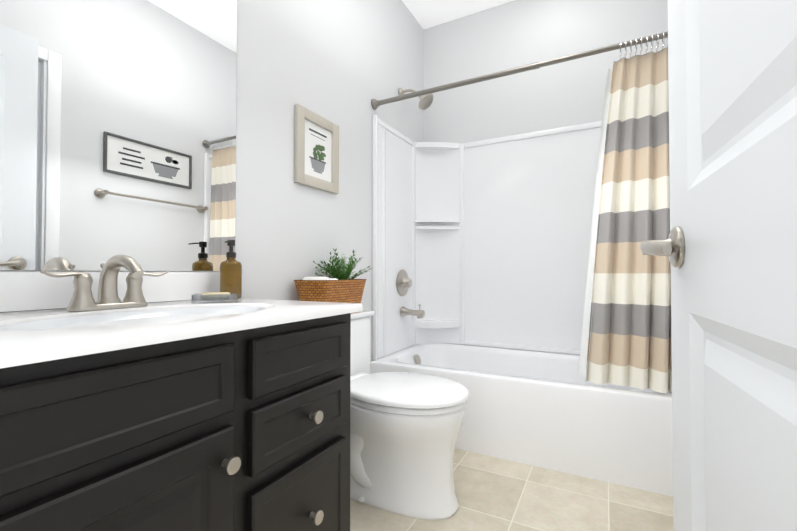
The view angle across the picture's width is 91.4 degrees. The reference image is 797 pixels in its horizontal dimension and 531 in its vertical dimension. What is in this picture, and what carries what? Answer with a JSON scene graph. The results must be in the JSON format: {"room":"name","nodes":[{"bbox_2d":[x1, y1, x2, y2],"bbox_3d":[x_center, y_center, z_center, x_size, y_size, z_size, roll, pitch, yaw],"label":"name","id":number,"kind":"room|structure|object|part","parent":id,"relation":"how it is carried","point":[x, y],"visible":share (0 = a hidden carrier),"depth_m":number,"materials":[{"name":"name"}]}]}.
{"room":"bathroom","nodes":[
{"label":"bathroom","id":0,"kind":"room"},
{"bbox_2d":[0,0,423,361],"bbox_3d":[-0.440,-0.442,1.845,0.120,2.710,2.695,0,-1,28],"label":"wall","id":1,"kind":"structure","parent":0,"point":[341,64],"depth_m":1.79,"materials":[{"name":"white paint"}]},
{"bbox_2d":[0,0,236,270],"bbox_3d":[-0.799,-0.487,1.032,0.005,0.999,0.880,0,-1,28],"label":"mirror","id":2,"kind":"object","parent":1,"relation":"attached to","point":[117,127],"visible":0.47,"depth_m":1.07,"materials":[{"name":"clear glass"}]},
{"bbox_2d":[294,104,338,193],"bbox_3d":[-0.375,-0.532,1.817,0.020,0.341,0.297,0,-1,28],"label":"framed picture","id":3,"kind":"object","parent":1,"relation":"attached to","point":[316,152],"visible":1,"depth_m":1.80,"materials":[{"name":"beige wood"}]},
{"bbox_2d":[305,119,331,181],"bbox_3d":[-0.375,-0.532,1.817,0.004,0.249,0.205,0,-1,28],"label":"print","id":4,"kind":"object","parent":3,"relation":"attached to","point":[318,135],"depth_m":1.82,"materials":[{"name":"white paper"}]},
{"bbox_2d":[399,88,432,109],"bbox_3d":[0.115,-1.097,2.526,0.229,0.172,0.116,0,-1,28],"label":"shower head","id":5,"kind":"object","parent":1,"relation":"attached to","point":[425,101],"visible":0.96,"depth_m":2.50},
{"bbox_2d":[371,32,667,109],"bbox_3d":[0.525,-0.954,1.924,1.516,0.062,0.062,0,-1,28],"label":"curtain rod","id":6,"kind":"object","parent":1,"relation":"attached to","point":[375,104],"visible":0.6,"depth_m":1.89,"materials":[{"name":"silver metal"}]},
{"bbox_2d":[578,30,671,392],"bbox_3d":[1.002,-0.225,1.700,0.411,1.506,0.116,0,-1,28],"label":"shower curtain","id":7,"kind":"object","parent":6,"relation":"hanging from","point":[626,335],"visible":0.85,"depth_m":1.69,"materials":[{"name":"multicoloured fabric"}]},
{"bbox_2d":[402,0,512,28],"bbox_3d":[-0.084,-1.865,0.790,1.760,0.100,4.265,0,-1,28],"label":"ceiling","id":8,"kind":"structure","parent":0,"point":[428,13],"depth_m":2.69,"materials":[{"name":"white paint"}]},
{"bbox_2d":[350,448,673,530],"bbox_3d":[-0.084,0.945,0.745,1.760,0.100,4.265,0,-1,28],"label":"floor","id":9,"kind":"structure","parent":0,"point":[495,494],"depth_m":1.48,"materials":[{"name":"tile"}]},
{"bbox_2d":[0,255,362,530],"bbox_3d":[-0.553,0.434,0.858,0.589,0.926,0.864,0,-1,28],"label":"bathroom vanity","id":10,"kind":"object","parent":9,"relation":"on","point":[135,398],"visible":0.98,"depth_m":0.70,"materials":[{"name":"dark painted wood"},{"name":"brushed nickel"},{"name":"cultured marble"}]},
{"bbox_2d":[0,272,362,368],"bbox_3d":[-0.559,0.121,0.866,0.574,0.219,0.864,0,-1,28],"label":"countertop","id":11,"kind":"structure","parent":10,"relation":"on","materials":[{"name":"white stone"}]},
{"bbox_2d":[41,255,167,310],"bbox_3d":[-0.667,0.037,0.932,0.167,0.130,0.270,0,-1,28],"label":"faucet","id":12,"kind":"object","parent":11,"relation":"on","point":[82,299],"depth_m":0.93,"materials":[{"name":"silver metal"}]},
{"bbox_2d":[192,292,237,302],"bbox_3d":[-0.543,0.092,1.156,0.120,0.028,0.064,0,-1,-22],"label":"soap dish","id":13,"kind":"object","parent":11,"relation":"on","point":[212,297],"visible":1,"depth_m":1.13,"materials":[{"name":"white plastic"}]},
{"bbox_2d":[220,240,241,298],"bbox_3d":[-0.564,0.010,1.305,0.068,0.197,0.076,0,-1,28],"label":"soap bottle","id":14,"kind":"object","parent":11,"relation":"on","point":[230,274],"visible":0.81,"depth_m":1.28,"materials":[{"name":"orange glass"}]},
{"bbox_2d":[294,249,370,303],"bbox_3d":[-0.277,0.061,1.760,0.256,0.297,0.400,0,-1,28],"label":"basket","id":15,"kind":"object","parent":11,"relation":"on","point":[340,286],"visible":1,"depth_m":1.68,"materials":[{"name":"wicker"}]},
{"bbox_2d":[313,249,370,279],"bbox_3d":[-0.258,0.013,1.797,0.256,0.199,0.318,0,-1,28],"label":"plant","id":16,"kind":"object","parent":15,"relation":"on","point":[340,272],"depth_m":1.78,"materials":[{"name":"green plant"}]},
{"bbox_2d":[350,310,469,519],"bbox_3d":[-0.071,0.559,1.591,0.728,0.700,0.450,0,-1,28],"label":"toilet","id":17,"kind":"object","parent":9,"relation":"on","point":[405,428],"visible":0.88,"depth_m":1.42,"materials":[{"name":"white ceramic"}]},
{"bbox_2d":[370,343,672,496],"bbox_3d":[0.678,0.728,2.184,1.516,0.380,0.770,0,-1,28],"label":"bathtub","id":18,"kind":"object","parent":9,"relation":"on","point":[551,411],"visible":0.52,"depth_m":1.77,"materials":[{"name":"white plastic"}]},
{"bbox_2d":[424,0,667,354],"bbox_3d":[0.888,-0.430,2.598,1.760,2.710,0.120,0,-1,28],"label":"wall","id":19,"kind":"structure","parent":0,"point":[510,35],"depth_m":2.56,"materials":[{"name":"white paint"}]},
{"bbox_2d":[372,115,601,359],"bbox_3d":[0.687,-0.170,2.216,1.516,1.416,0.731,0,-1,28],"label":"tub surround","id":20,"kind":"object","parent":19,"relation":"attached to","point":[484,242],"visible":0.54,"depth_m":2.56,"materials":[{"name":"white plastic"}]},
{"bbox_2d":[396,270,411,295],"bbox_3d":[0.051,0.109,2.538,0.060,0.176,0.181,0,-1,28],"label":"tub valve","id":21,"kind":"object","parent":20,"relation":"attached to","point":[403,282],"visible":1,"depth_m":2.52,"materials":[{"name":"silver metal"}]},
{"bbox_2d":[400,304,424,317],"bbox_3d":[0.094,0.288,2.515,0.152,0.088,0.068,0,-1,28],"label":"tub spout","id":22,"kind":"object","parent":20,"relation":"attached to","point":[405,311],"visible":1,"depth_m":2.50,"materials":[{"name":"silver metal"}]},
{"bbox_3d":[-0.375,-0.469,0.218,1.760,2.710,0.120,0,-1,28],"label":"wall","id":23,"kind":"structure","parent":0,"visible":0},
{"bbox_2d":[640,0,796,530],"bbox_3d":[0.337,-0.137,0.359,0.156,2.030,0.763,0,-1,28],"label":"entry door","id":24,"kind":"structure","parent":23,"relation":"in","point":[728,247],"depth_m":0.44,"materials":[{"name":"white wood"}]},
{"bbox_3d":[0.462,-0.033,0.594,0.156,0.070,0.165,0,-1,28],"label":"handle","id":25,"kind":"part","parent":24,"relation":"part of","materials":[{"name":"silver metal"}]}
]}

